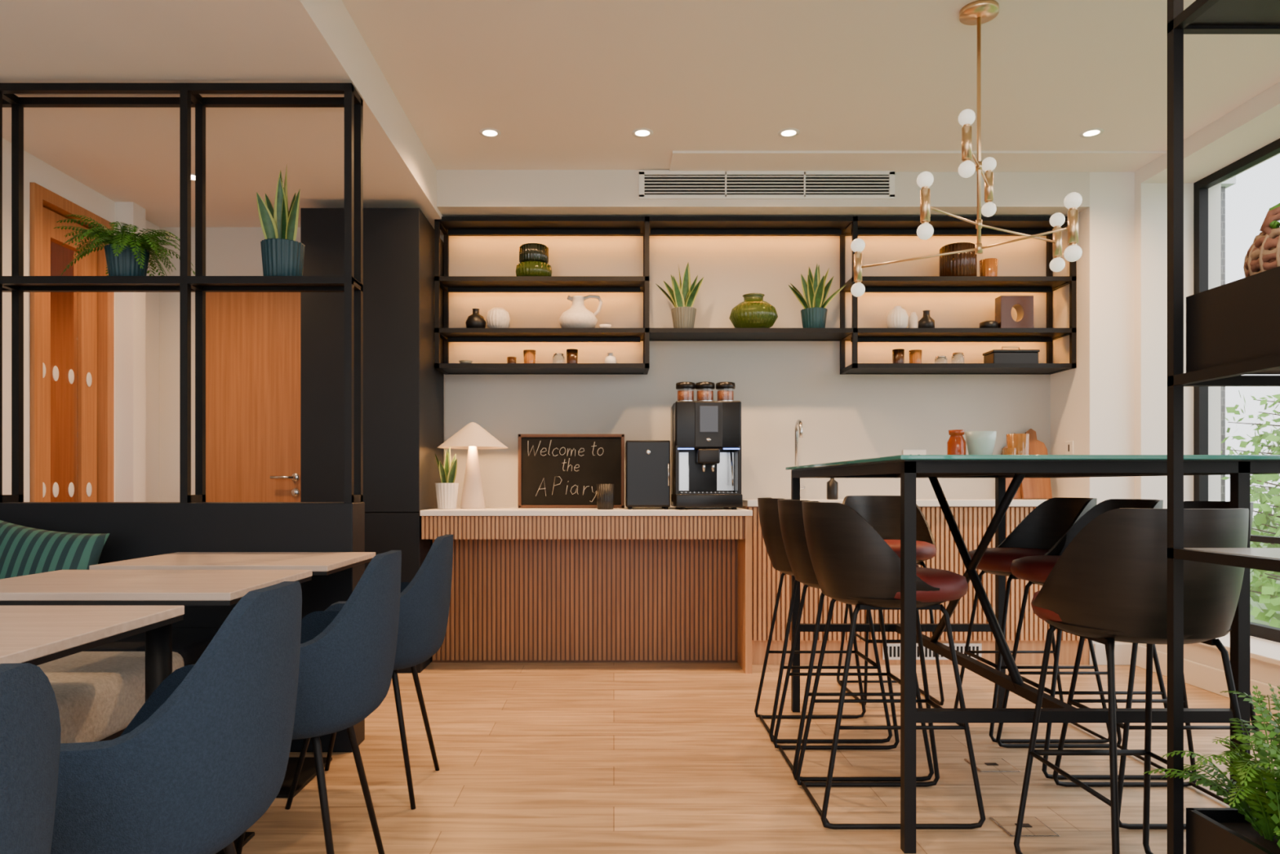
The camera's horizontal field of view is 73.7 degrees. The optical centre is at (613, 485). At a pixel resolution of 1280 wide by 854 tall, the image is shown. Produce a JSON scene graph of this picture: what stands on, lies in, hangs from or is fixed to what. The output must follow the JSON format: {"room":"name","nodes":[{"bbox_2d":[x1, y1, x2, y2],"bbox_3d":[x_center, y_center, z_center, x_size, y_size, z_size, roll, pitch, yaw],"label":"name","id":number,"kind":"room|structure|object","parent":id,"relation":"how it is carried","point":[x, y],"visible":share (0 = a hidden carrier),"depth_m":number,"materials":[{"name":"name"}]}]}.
{"room":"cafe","nodes":[
{"label":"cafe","id":0,"kind":"room"},
{"bbox_2d":[50,240,73,502],"bbox_3d":[-3.270,-0.265,4.230,0.900,2.530,2.140,0,0,0],"label":"wall","id":1,"kind":"structure","parent":0,"point":[61,303],"depth_m":5.22,"materials":[{"name":"brown wood"}]},
{"bbox_2d":[2,137,159,502],"bbox_3d":[-2.700,-0.265,1.350,0.220,2.530,7.700,0,0,0],"label":"wall","id":2,"kind":"structure","parent":0,"point":[136,314],"depth_m":4.60,"materials":[{"name":"white paint"}]},
{"bbox_2d":[30,182,114,502],"bbox_3d":[-2.740,-0.199,4.245,0.140,2.398,0.626,0,0,0],"label":"door","id":3,"kind":"structure","parent":2,"relation":"in","point":[92,375],"depth_m":4.36,"materials":[{"name":"brown wood"}]},
{"bbox_2d":[159,226,444,502],"bbox_3d":[-1.860,-0.265,5.175,1.660,2.530,0.250,0,0,0],"label":"wall","id":4,"kind":"structure","parent":0,"point":[229,251],"depth_m":5.05,"materials":[{"name":"beige paint"}]},
{"bbox_2d":[205,292,300,502],"bbox_3d":[-2.135,-0.099,5.066,0.666,2.198,0.109,0,0,0],"label":"door","id":5,"kind":"structure","parent":4,"relation":"in","point":[253,339],"depth_m":5.07,"materials":[{"name":"brown wood"}]},
{"bbox_2d":[0,0,1279,235],"bbox_3d":[-0.225,-1.723,1.450,7.150,0.386,7.900,0,0,0],"label":"ceiling","id":6,"kind":"structure","parent":0,"point":[865,85],"depth_m":3.66,"materials":[{"name":"beige paint"}]},
{"bbox_2d":[191,173,195,181],"bbox_3d":[-2.090,-1.528,4.230,0.108,0.004,0.108,0,0,0],"label":"recessed light","id":7,"kind":"object","parent":6,"relation":"in","point":[193,175],"visible":0.33,"depth_m":4.24,"materials":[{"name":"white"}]},
{"bbox_2d":[479,128,500,137],"bbox_3d":[-0.620,-1.764,4.270,0.108,0.004,0.108,0,0,0],"label":"recessed light","id":8,"kind":"object","parent":6,"relation":"in","point":[492,133],"visible":1,"depth_m":4.27,"materials":[{"name":"white"}]},
{"bbox_2d":[631,128,653,137],"bbox_3d":[0.143,-1.764,4.270,0.108,0.004,0.108,0,0,0],"label":"recessed light","id":9,"kind":"object","parent":6,"relation":"in","point":[641,132],"visible":1,"depth_m":4.27,"materials":[{"name":"white"}]},
{"bbox_2d":[777,128,799,137],"bbox_3d":[0.875,-1.764,4.270,0.108,0.004,0.108,0,0,0],"label":"recessed light","id":10,"kind":"object","parent":6,"relation":"in","point":[785,133],"visible":1,"depth_m":4.27,"materials":[{"name":"white"}]},
{"bbox_2d":[850,0,1082,297],"bbox_3d":[1.374,-1.265,3.170,0.836,1.003,0.596,0,0,0],"label":"brass chandelier","id":11,"kind":"object","parent":6,"relation":"hanging from","point":[978,12],"visible":1,"depth_m":3.15,"materials":[{"name":"brown metal"}]},
{"bbox_2d":[1079,128,1103,137],"bbox_3d":[2.390,-1.764,4.270,0.108,0.004,0.108,0,0,0],"label":"recessed light","id":12,"kind":"object","parent":6,"relation":"in","point":[1093,132],"visible":1,"depth_m":4.27,"materials":[{"name":"white"}]},
{"bbox_2d":[241,661,1279,853],"bbox_3d":[-0.225,1.050,1.500,7.150,0.100,8.000,0,0,0],"label":"floor","id":13,"kind":"structure","parent":0,"point":[533,757],"depth_m":2.94,"materials":[{"name":"brown wood"}]},
{"bbox_2d":[0,662,61,853],"bbox_3d":[-0.807,0.583,0.720,0.540,0.838,0.558,0,0,0],"label":"dining chair","id":14,"kind":"object","parent":13,"relation":"on","point":[30,729],"visible":1,"depth_m":0.80,"materials":[{"name":"blue fabric"}]},
{"bbox_2d":[0,605,184,665],"bbox_3d":[-1.260,0.624,1.500,0.740,0.752,0.540,0,0,0],"label":"dining table","id":15,"kind":"object","parent":13,"relation":"on","point":[36,635],"visible":1,"depth_m":1.53,"materials":[{"name":"laminate"}]},
{"bbox_2d":[0,569,312,853],"bbox_3d":[-1.260,0.624,2.250,0.740,0.752,0.540,0,0,0],"label":"dining table","id":16,"kind":"object","parent":13,"relation":"on","point":[60,587],"visible":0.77,"depth_m":2.19,"materials":[{"name":"laminate"}]},
{"bbox_2d":[50,581,302,853],"bbox_3d":[-0.807,0.583,1.400,0.540,0.838,0.558,0,0,0],"label":"dining chair","id":17,"kind":"object","parent":13,"relation":"on","point":[205,757],"visible":0.86,"depth_m":1.24,"materials":[{"name":"blue fabric"}]},
{"bbox_2d":[0,502,364,751],"bbox_3d":[-1.820,0.532,1.780,1.680,0.936,3.160,0,0,0],"label":"bench","id":18,"kind":"object","parent":13,"relation":"on","point":[99,691],"visible":0.37,"depth_m":3.20,"materials":[{"name":"laminate"}]},
{"bbox_2d":[0,520,110,578],"bbox_3d":[-2.050,0.325,3.020,0.500,0.421,0.169,0,0,6],"label":"striped cushion","id":19,"kind":"object","parent":18,"relation":"on","point":[24,550],"visible":0.59,"depth_m":2.99,"materials":[{"name":"green fabric"}]},
{"bbox_2d":[0,82,363,502],"bbox_3d":[-1.823,-0.725,3.277,1.675,1.577,0.145,0,0,0],"label":"divider","id":20,"kind":"object","parent":18,"relation":"on","point":[352,283],"visible":0.96,"depth_m":3.30,"materials":[{"name":"black metal"}]},
{"bbox_2d":[53,213,195,275],"bbox_3d":[-1.862,-0.898,3.293,0.458,0.219,0.468,0,0,35],"label":"potted fern","id":21,"kind":"object","parent":20,"relation":"on","point":[126,255],"visible":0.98,"depth_m":3.23,"materials":[{"name":"green plant"}]},
{"bbox_2d":[256,164,305,275],"bbox_3d":[-1.272,-1.013,3.284,0.160,0.449,0.172,0,0,0],"label":"potted snake plant","id":22,"kind":"object","parent":20,"relation":"on","point":[282,255],"visible":0.91,"depth_m":3.24,"materials":[{"name":"green plant"}]},
{"bbox_2d":[88,551,375,797],"bbox_3d":[-1.260,0.624,2.920,0.740,0.752,0.540,0,0,0],"label":"dining table","id":23,"kind":"object","parent":13,"relation":"on","point":[322,563],"visible":0.47,"depth_m":2.83,"materials":[{"name":"laminate"}]},
{"bbox_2d":[235,550,401,853],"bbox_3d":[-0.807,0.583,2.110,0.540,0.838,0.558,0,0,0],"label":"dining chair","id":24,"kind":"object","parent":13,"relation":"on","point":[347,656],"visible":0.43,"depth_m":1.97,"materials":[{"name":"blue fabric"}]},
{"bbox_2d":[284,534,453,809],"bbox_3d":[-0.807,0.583,2.820,0.540,0.838,0.558,0,0,0],"label":"dining chair","id":25,"kind":"object","parent":13,"relation":"on","point":[424,601],"visible":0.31,"depth_m":2.67,"materials":[{"name":"blue fabric"}]},
{"bbox_2d":[300,208,444,672],"bbox_3d":[-1.351,-0.239,4.865,0.632,2.478,0.650,0,0,0],"label":"tall cabinet","id":26,"kind":"object","parent":13,"relation":"on","point":[403,390],"visible":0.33,"depth_m":4.54,"materials":[{"name":"laminate"}]},
{"bbox_2d":[419,506,752,673],"bbox_3d":[-0.146,0.565,4.859,1.763,0.870,0.678,0,0,0],"label":"counter","id":27,"kind":"object","parent":13,"relation":"on","point":[637,584],"depth_m":4.82,"materials":[{"name":"brown wood"}]},
{"bbox_2d":[435,446,458,509],"bbox_3d":[-0.940,-0.053,4.778,0.141,0.366,0.158,0,0,-33],"label":"potted snake plant","id":28,"kind":"object","parent":27,"relation":"on","point":[446,491],"visible":0.99,"depth_m":4.74,"materials":[{"name":"green plant"}]},
{"bbox_2d":[437,422,507,508],"bbox_3d":[-0.800,-0.115,4.840,0.400,0.490,0.400,0,0,0],"label":"table lamp","id":29,"kind":"object","parent":27,"relation":"on","point":[472,437],"visible":0.98,"depth_m":4.79,"materials":[{"name":"beige ceramic"}]},
{"bbox_2d":[518,434,624,508],"bbox_3d":[-0.246,-0.084,4.930,0.614,0.428,0.024,0,0,0],"label":"chalkboard sign","id":30,"kind":"object","parent":27,"relation":"on","point":[556,471],"visible":1,"depth_m":4.92,"materials":[{"name":"wood"}]},
{"bbox_2d":[596,484,613,509],"bbox_3d":[-0.047,0.060,4.700,0.097,0.140,0.097,0,0,0],"label":"cup","id":31,"kind":"object","parent":27,"relation":"on","point":[605,492],"visible":0.98,"depth_m":4.66,"materials":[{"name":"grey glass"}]},
{"bbox_2d":[625,440,670,509],"bbox_3d":[0.189,-0.060,4.838,0.243,0.380,0.324,0,0,0],"label":"cooler","id":32,"kind":"object","parent":27,"relation":"on","point":[647,462],"visible":1,"depth_m":4.68,"materials":[{"name":"black metal"}]},
{"bbox_2d":[671,381,742,509],"bbox_3d":[0.515,-0.227,4.815,0.360,0.714,0.430,0,0,0],"label":"coffee machine","id":33,"kind":"object","parent":27,"relation":"on","point":[706,433],"visible":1,"depth_m":4.64,"materials":[{"name":"black"}]},
{"bbox_2d":[754,497,892,742],"bbox_3d":[0.839,0.524,3.490,0.498,0.950,0.430,0,0,0],"label":"bar stool","id":34,"kind":"object","parent":13,"relation":"on","point":[768,511],"visible":0.38,"depth_m":3.39,"materials":[{"name":"black metal"}]},
{"bbox_2d":[773,498,933,781],"bbox_3d":[0.839,0.524,3.060,0.498,0.950,0.430,0,0,0],"label":"bar stool","id":35,"kind":"object","parent":13,"relation":"on","point":[790,510],"visible":0.42,"depth_m":2.98,"materials":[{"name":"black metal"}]},
{"bbox_2d":[795,501,985,829],"bbox_3d":[0.839,0.524,2.660,0.498,0.950,0.430,0,0,0],"label":"bar stool","id":36,"kind":"object","parent":13,"relation":"on","point":[852,564],"visible":0.94,"depth_m":2.51,"materials":[{"name":"black plastic"}]},
{"bbox_2d":[836,495,944,705],"bbox_3d":[1.310,0.524,4.091,0.430,0.950,0.498,0,0,0],"label":"bar stool","id":37,"kind":"object","parent":13,"relation":"on","point":[882,513],"visible":0.41,"depth_m":4.27,"materials":[{"name":"black plastic"}]},
{"bbox_2d":[740,498,1088,664],"bbox_3d":[1.696,0.540,4.954,1.917,0.920,0.488,0,0,0],"label":"counter","id":38,"kind":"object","parent":13,"relation":"on","point":[972,517],"depth_m":4.74,"materials":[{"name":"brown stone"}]},
{"bbox_2d":[795,419,805,498],"bbox_3d":[1.103,-0.155,5.037,0.078,0.471,0.157,0,0,0],"label":"kitchen faucet","id":39,"kind":"object","parent":38,"relation":"on","point":[798,423],"visible":0.72,"depth_m":5.08,"materials":[{"name":"silver metal"}]},
{"bbox_2d":[826,477,838,499],"bbox_3d":[1.280,0.002,5.000,0.064,0.156,0.065,0,0,44],"label":"soap dispenser","id":40,"kind":"object","parent":38,"relation":"on","point":[832,485],"visible":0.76,"depth_m":4.97,"materials":[{"name":"brown glass"}]},
{"bbox_2d":[1001,445,1022,498],"bbox_3d":[2.430,-0.120,5.152,0.158,0.398,0.082,0,0,0],"label":"cutting board","id":41,"kind":"object","parent":38,"relation":"on","point":[1018,495],"visible":0.2,"depth_m":5.12,"materials":[{"name":"brown wood"}]},
{"bbox_2d":[1020,428,1052,498],"bbox_3d":[2.520,-0.134,5.123,0.170,0.425,0.105,0,0,0],"label":"cutting board","id":42,"kind":"object","parent":38,"relation":"on","point":[1031,487],"visible":0.63,"depth_m":5.09,"materials":[{"name":"brown wood"}]},
{"bbox_2d":[964,758,1020,772],"bbox_3d":[1.350,0.997,3.050,0.140,0.006,0.140,0,0,0],"label":"outlet box","id":43,"kind":"object","parent":13,"relation":"on","point":[983,765],"visible":0.95,"depth_m":3.03,"materials":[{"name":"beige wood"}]},
{"bbox_2d":[989,817,1059,836],"bbox_3d":[1.200,0.997,2.500,0.140,0.006,0.140,0,0,0],"label":"outlet box","id":44,"kind":"object","parent":13,"relation":"on","point":[1032,826],"visible":0.97,"depth_m":2.49,"materials":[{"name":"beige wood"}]},
{"bbox_2d":[953,497,1109,742],"bbox_3d":[1.701,0.524,3.490,0.498,0.950,0.430,0,0,0],"label":"bar stool","id":45,"kind":"object","parent":13,"relation":"on","point":[1050,521],"visible":0.43,"depth_m":3.57,"materials":[{"name":"black plastic"}]},
{"bbox_2d":[785,454,1279,853],"bbox_3d":[1.370,0.459,3.060,1.200,1.083,1.540,0,0,0],"label":"bar table","id":46,"kind":"object","parent":13,"relation":"on","point":[1240,468],"visible":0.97,"depth_m":2.32,"materials":[{"name":"black metal"}]},
{"bbox_2d":[946,429,965,454],"bbox_3d":[1.325,-0.150,3.300,0.068,0.134,0.068,0,0,0],"label":"jar","id":47,"kind":"object","parent":46,"relation":"on","point":[956,443],"visible":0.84,"depth_m":3.27,"materials":[{"name":"brown"}]},
{"bbox_2d":[964,431,996,454],"bbox_3d":[1.418,-0.145,3.300,0.116,0.125,0.116,0,0,0],"label":"glass bowl","id":48,"kind":"object","parent":46,"relation":"on","point":[978,442],"visible":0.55,"depth_m":3.26,"materials":[{"name":"white"}]},
{"bbox_2d":[1002,448,1016,454],"bbox_3d":[1.510,-0.113,3.260,0.049,0.060,0.049,0,0,0],"label":"glass","id":49,"kind":"object","parent":46,"relation":"on","point":[1005,451],"visible":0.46,"depth_m":3.24,"materials":[{"name":"orange glass"}]},
{"bbox_2d":[1006,433,1029,454],"bbox_3d":[1.590,-0.143,3.360,0.082,0.120,0.082,0,0,0],"label":"glass tumbler","id":50,"kind":"object","parent":46,"relation":"on","point":[1020,442],"visible":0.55,"depth_m":3.33,"materials":[{"name":"orange glass"}]},
{"bbox_2d":[995,498,1167,779],"bbox_3d":[1.701,0.524,3.080,0.498,0.950,0.430,0,0,0],"label":"bar stool","id":51,"kind":"object","parent":13,"relation":"on","point":[1034,569],"visible":0.25,"depth_m":3.10,"materials":[{"name":"black plastic"}]},
{"bbox_2d":[1013,507,1249,853],"bbox_3d":[1.265,0.524,2.074,0.430,0.950,0.498,0,0,0],"label":"bar stool","id":52,"kind":"object","parent":13,"relation":"on","point":[1108,585],"visible":0.93,"depth_m":1.91,"materials":[{"name":"black plastic"}]},
{"bbox_2d":[1052,501,1267,829],"bbox_3d":[1.701,0.524,2.660,0.498,0.950,0.430,0,0,0],"label":"bar stool","id":53,"kind":"object","parent":13,"relation":"on","point":[1129,700],"visible":0.08,"depth_m":2.77,"materials":[{"name":"black metal"}]},
{"bbox_2d":[1167,0,1279,853],"bbox_3d":[1.718,-0.370,1.500,1.205,2.740,0.440,0,0,0],"label":"shelving unit","id":54,"kind":"object","parent":13,"relation":"on","point":[1202,16],"visible":1,"depth_m":1.70,"materials":[{"name":"black metal"}]},
{"bbox_2d":[1143,683,1279,853],"bbox_3d":[1.678,0.572,1.522,1.220,0.457,0.592,0,0,-3],"label":"potted fern","id":55,"kind":"object","parent":54,"relation":"on","point":[1241,828],"visible":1,"depth_m":1.61,"materials":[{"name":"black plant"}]},
{"bbox_2d":[1186,266,1279,374],"bbox_3d":[1.708,-0.298,1.499,1.143,0.154,0.394,0,0,0],"label":"planter box","id":56,"kind":"object","parent":54,"relation":"on","point":[1237,321],"visible":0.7,"depth_m":1.56,"materials":[{"name":"black metal"}]},
{"bbox_2d":[1243,202,1279,277],"bbox_3d":[1.285,-0.444,1.585,0.202,0.193,0.168,0,0,1],"label":"woven basket","id":57,"kind":"object","parent":56,"relation":"on","point":[1263,255],"visible":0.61,"depth_m":1.56,"materials":[{"name":"brown wicker"}]},
{"bbox_2d":[436,169,1134,664],"bbox_3d":[1.160,-0.383,5.085,4.380,2.766,0.630,0,0,0],"label":"wall","id":58,"kind":"structure","parent":0,"point":[1091,405],"depth_m":5.20,"materials":[{"name":"paint"}]},
{"bbox_2d":[434,216,1076,374],"bbox_3d":[0.813,-1.111,5.045,3.686,0.869,0.290,0,0,0],"label":"wall shelf unit","id":59,"kind":"object","parent":58,"relation":"attached to","point":[645,226],"visible":0.93,"depth_m":5.00,"materials":[{"name":"black metal"}]},
{"bbox_2d":[458,360,472,363],"bbox_3d":[-0.870,-0.718,5.010,0.080,0.028,0.080,0,0,0],"label":"ceramic bowl","id":60,"kind":"object","parent":59,"relation":"on","point":[460,361],"visible":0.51,"depth_m":4.98,"materials":[{"name":"beige ceramic"}]},
{"bbox_2d":[465,308,486,328],"bbox_3d":[-0.810,-0.972,5.010,0.120,0.130,0.120,0,0,0],"label":"bud vase","id":61,"kind":"object","parent":59,"relation":"on","point":[475,320],"visible":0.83,"depth_m":4.97,"materials":[{"name":"black ceramic"}]},
{"bbox_2d":[485,306,510,328],"bbox_3d":[-0.680,-0.974,5.010,0.143,0.135,0.143,0,0,0],"label":"vase","id":62,"kind":"object","parent":59,"relation":"on","point":[497,317],"visible":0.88,"depth_m":4.96,"materials":[{"name":"white ceramic"}]},
{"bbox_2d":[506,356,516,363],"bbox_3d":[-0.600,-0.729,5.010,0.057,0.050,0.057,0,0,0],"label":"glass tumbler","id":63,"kind":"object","parent":59,"relation":"on","point":[509,359],"visible":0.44,"depth_m":4.99,"materials":[{"name":"brown glass"}]},
{"bbox_2d":[523,349,535,363],"bbox_3d":[-0.495,-0.749,5.010,0.073,0.090,0.073,0,0,0],"label":"glass tumbler","id":64,"kind":"object","parent":59,"relation":"on","point":[529,355],"visible":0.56,"depth_m":4.98,"materials":[{"name":"orange glass"}]},
{"bbox_2d":[515,243,551,275],"bbox_3d":[-0.470,-1.304,5.010,0.214,0.200,0.213,0,0,0],"label":"glass vase","id":65,"kind":"object","parent":59,"relation":"on","point":[533,257],"visible":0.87,"depth_m":4.93,"materials":[{"name":"green glass"}]},
{"bbox_2d":[552,353,564,363],"bbox_3d":[-0.325,-0.739,5.010,0.070,0.070,0.070,0,0,0],"label":"glass jar","id":66,"kind":"object","parent":59,"relation":"on","point":[557,357],"visible":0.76,"depth_m":4.98,"materials":[{"name":"white"}]},
{"bbox_2d":[566,348,577,363],"bbox_3d":[-0.245,-0.751,5.010,0.069,0.095,0.069,0,0,0],"label":"glass tumbler","id":67,"kind":"object","parent":59,"relation":"on","point":[571,353],"visible":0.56,"depth_m":4.98,"materials":[{"name":"brown glass"}]},
{"bbox_2d":[558,294,602,328],"bbox_3d":[-0.210,-1.014,5.010,0.229,0.214,0.229,0,0,39],"label":"ceramic jug","id":68,"kind":"object","parent":59,"relation":"on","point":[577,316],"visible":0.93,"depth_m":4.94,"materials":[{"name":"white ceramic"}]},
{"bbox_2d":[599,324,611,328],"bbox_3d":[-0.050,-0.921,4.980,0.072,0.030,0.072,0,0,0],"label":"ceramic bowl","id":69,"kind":"object","parent":59,"relation":"on","point":[602,326],"visible":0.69,"depth_m":4.95,"materials":[{"name":"white ceramic"}]},
{"bbox_2d":[604,352,616,363],"bbox_3d":[-0.020,-0.741,5.010,0.072,0.075,0.072,0,0,0],"label":"vase","id":70,"kind":"object","parent":59,"relation":"on","point":[610,358],"visible":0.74,"depth_m":4.98,"materials":[{"name":"white ceramic"}]},
{"bbox_2d":[656,262,703,328],"bbox_3d":[0.386,-1.111,5.022,0.292,0.408,0.258,0,0,0],"label":"potted snake plant","id":71,"kind":"object","parent":59,"relation":"on","point":[682,297],"visible":0.91,"depth_m":4.97,"materials":[{"name":"green plant"}]},
{"bbox_2d":[728,293,777,328],"bbox_3d":[0.820,-1.012,5.010,0.284,0.210,0.284,0,0,0],"label":"glass vase","id":72,"kind":"object","parent":59,"relation":"on","point":[753,312],"visible":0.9,"depth_m":4.92,"materials":[{"name":"green"}]},
{"bbox_2d":[788,264,845,328],"bbox_3d":[1.167,-1.103,4.974,0.289,0.392,0.277,0,0,-33],"label":"potted snake plant","id":73,"kind":"object","parent":59,"relation":"on","point":[814,313],"visible":0.91,"depth_m":4.97,"materials":[{"name":"green plant"}]},
{"bbox_2d":[886,306,908,328],"bbox_3d":[1.665,-0.979,5.010,0.122,0.145,0.122,0,0,0],"label":"vase","id":74,"kind":"object","parent":59,"relation":"on","point":[897,317],"visible":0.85,"depth_m":4.97,"materials":[{"name":"white ceramic"}]},
{"bbox_2d":[892,348,904,363],"bbox_3d":[1.670,-0.751,5.010,0.069,0.095,0.069,0,0,0],"label":"glass tumbler","id":75,"kind":"object","parent":59,"relation":"on","point":[898,354],"visible":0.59,"depth_m":4.98,"materials":[{"name":"brown glass"}]},
{"bbox_2d":[908,311,917,328],"bbox_3d":[1.757,-0.962,5.010,0.052,0.110,0.052,0,0,0],"label":"vase","id":76,"kind":"object","parent":59,"relation":"on","point":[913,318],"visible":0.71,"depth_m":4.99,"materials":[{"name":"white ceramic"}]},
{"bbox_2d":[908,349,921,363],"bbox_3d":[1.770,-0.749,5.010,0.073,0.090,0.073,0,0,0],"label":"glass tumbler","id":77,"kind":"object","parent":59,"relation":"on","point":[915,355],"visible":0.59,"depth_m":4.98,"materials":[{"name":"orange glass"}]},
{"bbox_2d":[918,310,934,328],"bbox_3d":[1.835,-0.967,5.010,0.092,0.120,0.092,0,0,0],"label":"bud vase","id":78,"kind":"object","parent":59,"relation":"on","point":[926,322],"visible":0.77,"depth_m":4.98,"materials":[{"name":"black ceramic"}]},
{"bbox_2d":[934,355,946,363],"bbox_3d":[1.920,-0.731,5.010,0.070,0.055,0.070,0,0,0],"label":"glass jar","id":79,"kind":"object","parent":59,"relation":"on","point":[939,359],"visible":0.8,"depth_m":4.98,"materials":[{"name":"white"}]},
{"bbox_2d":[951,352,964,363],"bbox_3d":[2.020,-0.741,5.010,0.070,0.075,0.070,0,0,0],"label":"glass jar","id":80,"kind":"object","parent":59,"relation":"on","point":[957,357],"visible":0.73,"depth_m":4.98,"materials":[{"name":"white"}]},
{"bbox_2d":[939,242,977,275],"bbox_3d":[2.020,-1.304,5.010,0.204,0.200,0.204,0,0,0],"label":"glass vase","id":81,"kind":"object","parent":59,"relation":"on","point":[962,264],"visible":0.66,"depth_m":4.92,"materials":[{"name":"brown glass"}]},
{"bbox_2d":[978,257,998,275],"bbox_3d":[2.200,-1.264,5.010,0.102,0.120,0.102,0,0,0],"label":"glass tumbler","id":82,"kind":"object","parent":59,"relation":"on","point":[988,266],"visible":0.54,"depth_m":4.97,"materials":[{"name":"orange glass"}]},
{"bbox_2d":[979,320,997,328],"bbox_3d":[2.200,-0.936,5.010,0.100,0.060,0.100,0,0,0],"label":"bowl","id":83,"kind":"object","parent":59,"relation":"on","point":[986,324],"visible":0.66,"depth_m":4.97,"materials":[{"name":"black ceramic"}]},
{"bbox_2d":[982,346,1039,363],"bbox_3d":[2.330,-0.761,5.010,0.270,0.115,0.150,0,0,0],"label":"storage box","id":84,"kind":"object","parent":59,"relation":"on","point":[994,356],"visible":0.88,"depth_m":4.94,"materials":[{"name":"black metal"}]},
{"bbox_2d":[995,295,1033,328],"bbox_3d":[2.350,-1.008,5.010,0.190,0.200,0.080,0,0,0],"label":"decorative sculpture","id":85,"kind":"object","parent":59,"relation":"on","point":[1023,304],"visible":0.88,"depth_m":4.97,"materials":[{"name":"brown ceramic"}]},
{"bbox_2d":[639,170,894,199],"bbox_3d":[0.853,-1.679,4.763,1.426,0.157,0.015,0,0,0],"label":"air vent","id":86,"kind":"object","parent":58,"relation":"in","point":[653,184],"visible":1,"depth_m":4.75,"materials":[{"name":"white metal"}]},
{"bbox_2d":[902,449,925,454],"bbox_3d":[1.830,-0.185,5.194,0.140,0.070,0.012,0,0,0],"label":"wall socket","id":87,"kind":"object","parent":58,"relation":"attached to","point":[904,451],"visible":0.42,"depth_m":5.19,"materials":[{"name":"white plastic"}]},
{"bbox_2d":[1065,440,1074,454],"bbox_3d":[2.654,-0.220,4.970,0.012,0.080,0.080,0,0,0],"label":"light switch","id":88,"kind":"object","parent":58,"relation":"attached to","point":[1069,445],"visible":0.88,"depth_m":4.96,"materials":[{"name":"white plastic"}]},
{"bbox_2d":[1093,643,1132,665],"bbox_3d":[2.785,0.940,4.761,0.210,0.120,0.018,0,0,0],"label":"baseboard","id":89,"kind":"structure","parent":58,"relation":"attached to","point":[1122,651],"depth_m":4.75,"materials":[{"name":"white paint"}]},
{"bbox_2d":[1134,81,1279,687],"bbox_3d":[3.130,-0.383,1.135,0.440,2.766,7.270,0,0,0],"label":"wall","id":90,"kind":"structure","parent":0,"point":[1255,124],"depth_m":4.71,"materials":[{"name":"white paint"}]},
{"bbox_2d":[1135,644,1279,713],"bbox_3d":[2.901,0.940,2.525,0.018,0.120,4.450,0,0,0],"label":"baseboard","id":91,"kind":"structure","parent":90,"relation":"attached to","point":[1210,678],"depth_m":4.17,"materials":[{"name":"white"}]},
{"bbox_2d":[1193,137,1279,642],"bbox_3d":[3.225,-0.458,2.505,0.050,2.425,4.410,0,0,0],"label":"window","id":92,"kind":"structure","parent":90,"relation":"in","point":[1201,187],"depth_m":4.67,"materials":[{"name":"black metal"}]},
{"bbox_2d":[1198,631,1279,666],"bbox_3d":[3.040,0.767,2.505,0.320,0.025,4.410,0,0,0],"label":"trim","id":93,"kind":"structure","parent":90,"relation":"attached to","point":[1263,650],"depth_m":3.98,"materials":[{"name":"white"}]},
{"label":"outside","id":94,"kind":"structure","parent":0,"visible":0},
{"bbox_2d":[1250,517,1279,626],"bbox_3d":[16.700,1.550,10.000,26.600,0.100,60.000,0,0,0],"label":"ground","id":95,"kind":"structure","parent":94,"point":[1253,603],"depth_m":10.77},
{"bbox_2d":[1221,175,1235,501],"bbox_3d":[5.300,-1.000,10.350,3.400,5.000,1.500,0,0,0],"label":"brick building","id":96,"kind":"structure","parent":95,"relation":"on","point":[1231,181],"depth_m":9.70,"materials":[{"name":"white"}]},
{"bbox_2d":[1221,390,1279,529],"bbox_3d":[7.193,0.034,8.284,2.432,2.943,2.504,0,0,9],"label":"tree","id":97,"kind":"object","parent":95,"relation":"on","point":[1256,439],"visible":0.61,"depth_m":8.74,"materials":[{"name":"green plant"}]},
{"bbox_2d":[1228,434,1279,627],"bbox_3d":[5.226,0.503,6.109,1.700,2.014,1.868,0,0,27],"label":"tree","id":98,"kind":"object","parent":95,"relation":"on","point":[1265,586],"visible":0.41,"depth_m":6.32,"materials":[{"name":"green plant"}]}
]}

